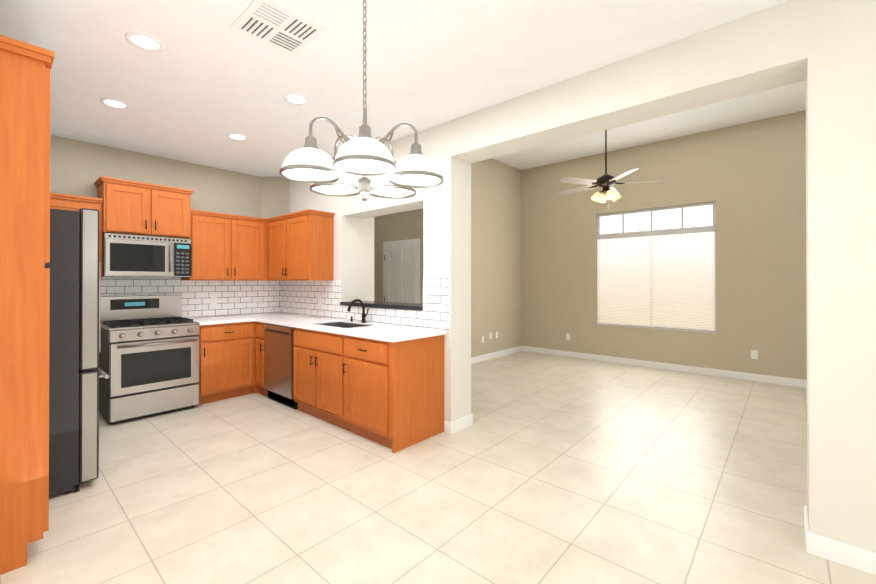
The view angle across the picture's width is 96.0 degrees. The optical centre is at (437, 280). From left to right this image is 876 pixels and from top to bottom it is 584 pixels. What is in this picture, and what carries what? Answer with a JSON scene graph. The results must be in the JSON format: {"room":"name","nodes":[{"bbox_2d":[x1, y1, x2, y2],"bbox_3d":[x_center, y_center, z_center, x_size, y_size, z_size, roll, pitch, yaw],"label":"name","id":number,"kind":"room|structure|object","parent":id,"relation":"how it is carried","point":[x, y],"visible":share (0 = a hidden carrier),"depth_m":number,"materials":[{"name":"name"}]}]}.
{"room":"kitchen","nodes":[
{"label":"kitchen","id":0,"kind":"room"},
{"bbox_2d":[50,135,279,317],"bbox_3d":[-3.375,-0.078,4.457,0.120,2.900,3.240,0,0,42],"label":"wall","id":1,"kind":"structure","parent":0,"point":[78,168],"depth_m":4.49,"materials":[{"name":"beige paint"}]},
{"bbox_2d":[50,192,102,279],"bbox_3d":[-3.815,-0.406,3.582,0.382,0.808,1.137,0,0,42],"label":"upper cabinet","id":2,"kind":"object","parent":1,"relation":"attached to","point":[67,202],"visible":0.19,"depth_m":3.77,"materials":[{"name":"brown wood"}]},
{"bbox_2d":[94,176,193,238],"bbox_3d":[-3.170,-0.749,4.280,0.422,0.546,0.805,0,0,42],"label":"upper cabinet","id":3,"kind":"object","parent":1,"relation":"attached to","point":[130,207],"visible":1,"depth_m":4.12,"materials":[{"name":"brown wood"}]},
{"bbox_2d":[102,233,190,276],"bbox_3d":[-3.149,-0.249,4.260,0.461,0.430,0.755,0,0,42],"label":"microwave","id":4,"kind":"object","parent":3,"relation":"attached to","point":[125,255],"visible":1,"depth_m":4.10,"materials":[{"name":"grey metal"}]},
{"bbox_2d":[101,277,279,317],"bbox_3d":[-2.925,0.210,4.866,0.008,0.493,2.011,0,0,42],"label":"backsplash","id":5,"kind":"structure","parent":1,"relation":"attached to","point":[245,297],"depth_m":4.91,"materials":[{"name":"tile"}]},
{"bbox_2d":[211,296,216,304],"bbox_3d":[-2.823,0.254,4.968,0.008,0.115,0.072,0,0,42],"label":"outlet","id":6,"kind":"object","parent":5,"relation":"attached to","point":[213,300],"visible":1,"depth_m":4.97,"materials":[{"name":"white plastic"}]},
{"bbox_2d":[181,209,268,280],"bbox_3d":[-2.521,-0.400,5.039,0.382,0.808,1.231,0,0,42],"label":"upper cabinet","id":7,"kind":"object","parent":1,"relation":"attached to","point":[228,247],"visible":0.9,"depth_m":4.78,"materials":[{"name":"brown wood"}]},
{"bbox_2d":[261,177,289,217],"bbox_3d":[-2.243,-1.117,5.435,0.280,0.615,0.280,0,0,42],"label":"wall","id":8,"kind":"structure","parent":0,"point":[275,196],"depth_m":5.43,"materials":[{"name":"beige paint"}]},
{"bbox_2d":[0,0,789,176],"bbox_3d":[-0.496,-1.488,1.907,7.820,0.100,3.240,0,0,42],"label":"ceiling","id":9,"kind":"structure","parent":0,"point":[202,84],"depth_m":2.59,"materials":[{"name":"paint"}]},
{"bbox_2d":[99,98,129,108],"bbox_3d":[-2.621,-1.429,3.198,0.196,0.008,0.196,0,0,42],"label":"recessed light","id":10,"kind":"object","parent":9,"relation":"in","point":[114,103],"visible":1,"depth_m":3.19,"materials":[{"name":"white"}]},
{"bbox_2d":[125,32,164,51],"bbox_3d":[-1.764,-1.432,2.377,0.196,0.008,0.196,0,0,42],"label":"recessed light","id":11,"kind":"object","parent":9,"relation":"in","point":[145,42],"visible":1,"depth_m":2.37,"materials":[{"name":"white"}]},
{"bbox_2d":[226,133,247,140],"bbox_3d":[-2.001,-1.426,3.932,0.196,0.008,0.196,0,0,42],"label":"recessed light","id":12,"kind":"object","parent":9,"relation":"in","point":[237,137],"visible":1,"depth_m":3.92,"materials":[{"name":"white"}]},
{"bbox_2d":[230,0,326,55],"bbox_3d":[-0.906,-1.430,2.244,0.380,0.012,0.380,0,0,42],"label":"ceiling vent","id":13,"kind":"object","parent":9,"relation":"in","point":[273,23],"visible":1,"depth_m":2.22,"materials":[{"name":"white metal"}]},
{"bbox_2d":[283,93,308,104],"bbox_3d":[-1.121,-1.429,3.116,0.196,0.008,0.196,0,0,42],"label":"recessed light","id":14,"kind":"object","parent":9,"relation":"in","point":[295,98],"visible":1,"depth_m":3.11,"materials":[{"name":"white"}]},
{"bbox_2d":[280,0,443,200],"bbox_3d":[-0.315,-0.882,1.639,0.615,1.113,0.632,0,0,42],"label":"chandelier","id":15,"kind":"object","parent":9,"relation":"hanging from","point":[364,154],"visible":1,"depth_m":1.53,"materials":[{"name":"white glass"}]},
{"bbox_2d":[374,209,422,303],"bbox_3d":[-0.894,-0.066,7.403,3.080,2.900,0.100,0,0,42],"label":"wall","id":16,"kind":"structure","parent":0,"point":[405,225],"depth_m":7.28,"materials":[{"name":"beige paint"}]},
{"bbox_2d":[383,238,419,303],"bbox_3d":[-0.693,0.330,7.093,0.960,2.105,0.090,0,0,42],"label":"hall door","id":17,"kind":"structure","parent":16,"relation":"in","point":[401,271],"depth_m":7.07,"materials":[{"name":"white paint"}]},
{"bbox_2d":[0,351,875,583],"bbox_3d":[0.971,1.403,4.738,9.800,0.060,10.400,0,0,42],"label":"floor","id":18,"kind":"structure","parent":0,"point":[548,469],"depth_m":2.51,"materials":[{"name":"tile"}]},
{"bbox_2d":[0,34,53,574],"bbox_3d":[-2.341,0.118,1.938,0.690,2.488,0.641,0,0,42],"label":"pantry cabinet","id":19,"kind":"object","parent":18,"relation":"on","point":[25,68],"visible":1,"depth_m":1.88,"materials":[{"name":"brown wood"}]},
{"bbox_2d":[45,208,108,496],"bbox_3d":[-2.856,0.447,2.622,0.910,1.835,0.927,0,0,42],"label":"refrigerator","id":20,"kind":"object","parent":18,"relation":"on","point":[74,266],"visible":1,"depth_m":2.53,"materials":[{"name":"grey metal"}]},
{"bbox_2d":[99,295,199,423],"bbox_3d":[-3.042,0.771,4.161,0.748,1.200,0.755,0,0,42],"label":"range","id":21,"kind":"object","parent":18,"relation":"on","point":[149,359],"visible":1,"depth_m":3.97,"materials":[{"name":"grey metal"}]},
{"bbox_2d":[199,321,255,404],"bbox_3d":[-2.618,0.935,4.716,0.660,0.875,0.619,0,0,42],"label":"base cabinet","id":22,"kind":"object","parent":18,"relation":"on","point":[226,360],"visible":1,"depth_m":4.51,"materials":[{"name":"brown wood"}]},
{"bbox_2d":[189,315,253,324],"bbox_3d":[-2.633,0.476,4.698,0.663,0.035,0.570,0,0,42],"label":"countertop","id":23,"kind":"structure","parent":22,"relation":"on","point":[233,318],"depth_m":4.59,"materials":[{"name":"white stone"}]},
{"bbox_2d":[264,323,297,409],"bbox_3d":[-1.570,0.936,4.581,0.634,0.872,0.628,0,0,42],"label":"dishwasher","id":24,"kind":"object","parent":18,"relation":"on","point":[279,342],"visible":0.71,"depth_m":4.32,"materials":[{"name":"grey metal"}]},
{"bbox_2d":[254,322,313,396],"bbox_3d":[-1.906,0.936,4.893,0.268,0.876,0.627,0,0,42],"label":"base cabinet","id":25,"kind":"object","parent":18,"relation":"on","point":[303,349],"depth_m":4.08,"materials":[{"name":"brown wood"}]},
{"bbox_2d":[237,299,446,342],"bbox_3d":[-1.302,0.436,4.346,3.123,0.470,0.646,0,0,42],"label":"countertop","id":26,"kind":"structure","parent":25,"relation":"on","point":[363,328],"depth_m":3.87,"materials":[{"name":"white stone"}]},
{"bbox_2d":[318,322,371,327],"bbox_3d":[-0.980,0.569,4.080,0.634,0.203,0.374,0,0,42],"label":"sink","id":27,"kind":"object","parent":26,"relation":"in","point":[332,324],"depth_m":4.29,"materials":[{"name":"silver metal"}]},
{"bbox_2d":[347,299,368,322],"bbox_3d":[-0.913,0.329,4.229,0.298,0.255,0.240,0,0,42],"label":"faucet","id":28,"kind":"object","parent":26,"relation":"on","point":[364,315],"depth_m":4.23,"materials":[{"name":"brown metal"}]},
{"bbox_2d":[338,334,443,452],"bbox_3d":[-0.405,0.931,3.561,0.683,0.876,0.627,0,0,42],"label":"base cabinet","id":29,"kind":"object","parent":18,"relation":"on","point":[388,394],"depth_m":3.32,"materials":[{"name":"brown wood"}]},
{"bbox_2d":[362,158,520,357],"bbox_3d":[0.309,-0.445,6.350,0.120,3.650,3.880,0,0,42],"label":"wall","id":30,"kind":"structure","parent":0,"point":[495,246],"depth_m":7.01,"materials":[{"name":"paint"}]},
{"bbox_2d":[471,346,523,363],"bbox_3d":[0.973,1.332,6.990,0.014,0.100,1.970,0,0,42],"label":"baseboard","id":31,"kind":"structure","parent":30,"relation":"attached to","point":[520,348],"depth_m":7.06,"materials":[{"name":"white wood"}]},
{"bbox_2d":[289,0,875,552],"bbox_3d":[0.679,-0.458,3.227,7.820,3.650,0.300,0,0,42],"label":"wall","id":32,"kind":"structure","parent":0,"point":[825,50],"depth_m":2.03,"materials":[{"name":"paint"}]},
{"bbox_2d":[267,209,334,280],"bbox_3d":[-1.738,-0.400,4.911,1.003,0.808,0.381,0,0,42],"label":"upper cabinet","id":33,"kind":"object","parent":32,"relation":"attached to","point":[301,245],"visible":1,"depth_m":4.67,"materials":[{"name":"brown wood"}]},
{"bbox_2d":[280,277,448,330],"bbox_3d":[-1.080,0.214,4.579,3.150,0.483,0.008,0,0,42],"label":"backsplash","id":34,"kind":"structure","parent":32,"relation":"attached to","point":[299,297],"depth_m":4.43,"materials":[{"name":"tile"}]},
{"bbox_2d":[340,301,422,310],"bbox_3d":[-0.536,0.271,4.302,1.326,0.040,0.350,0,0,42],"label":"sill","id":35,"kind":"structure","parent":32,"relation":"on","point":[398,305],"depth_m":4.14,"materials":[{"name":"grey stone"}]},
{"bbox_2d":[444,413,472,433],"bbox_3d":[0.198,1.319,3.624,0.044,0.100,0.294,0,0,42],"label":"baseboard","id":36,"kind":"structure","parent":32,"relation":"attached to","point":[449,427],"depth_m":3.58,"materials":[{"name":"white wood"}]},
{"bbox_2d":[804,505,808,525],"bbox_3d":[2.878,1.310,1.475,2.214,0.100,0.017,0,0,42],"label":"baseboard","id":37,"kind":"structure","parent":32,"relation":"attached to","point":[806,523],"depth_m":2.11,"materials":[{"name":"white wood"}]},
{"bbox_2d":[804,526,875,575],"bbox_3d":[2.672,1.309,1.243,2.214,0.100,0.017,0,0,42],"label":"baseboard","id":38,"kind":"structure","parent":32,"relation":"attached to","point":[857,558],"depth_m":1.89,"materials":[{"name":"white wood"}]},
{"bbox_2d":[493,81,805,169],"bbox_3d":[2.705,-2.229,4.297,6.200,0.100,3.980,0,0,42],"label":"ceiling","id":39,"kind":"structure","parent":0,"point":[779,101],"depth_m":5.58,"materials":[{"name":"paint"}]},
{"bbox_2d":[558,130,666,202],"bbox_3d":[2.283,-1.479,5.394,1.411,1.389,1.403,0,0,42],"label":"ceiling fan","id":40,"kind":"object","parent":39,"relation":"hanging from","point":[606,181],"visible":0.94,"depth_m":5.30,"materials":[{"name":"wood"}]},
{"bbox_2d":[521,110,806,379],"bbox_3d":[3.948,-0.448,5.780,6.320,3.650,0.100,0,0,42],"label":"wall","id":41,"kind":"structure","parent":0,"point":[749,178],"depth_m":5.75,"materials":[{"name":"beige paint"}]},
{"bbox_2d":[596,201,715,333],"bbox_3d":[3.386,-0.185,6.260,1.696,1.907,0.097,0,0,42],"label":"living room window","id":42,"kind":"structure","parent":41,"relation":"in","point":[697,216],"depth_m":6.21,"materials":[{"name":"grey plastic"}]},
{"bbox_2d":[597,228,715,331],"bbox_3d":[3.377,0.001,6.249,1.684,1.492,0.038,0,0,42],"label":"window blinds","id":43,"kind":"object","parent":42,"relation":"attached to","point":[641,271],"visible":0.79,"depth_m":6.17,"materials":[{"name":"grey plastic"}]},
{"bbox_2d":[524,346,806,387],"bbox_3d":[3.955,1.327,5.690,6.200,0.100,0.017,0,0,42],"label":"baseboard","id":44,"kind":"structure","parent":41,"relation":"attached to","point":[667,366],"depth_m":5.95,"materials":[{"name":"white wood"}]},
{"bbox_2d":[751,350,757,358],"bbox_3d":[4.316,1.016,5.375,0.072,0.115,0.008,0,0,42],"label":"outlet","id":45,"kind":"object","parent":41,"relation":"attached to","point":[754,354],"visible":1,"depth_m":5.37,"materials":[{"name":"white plastic"}]}
]}

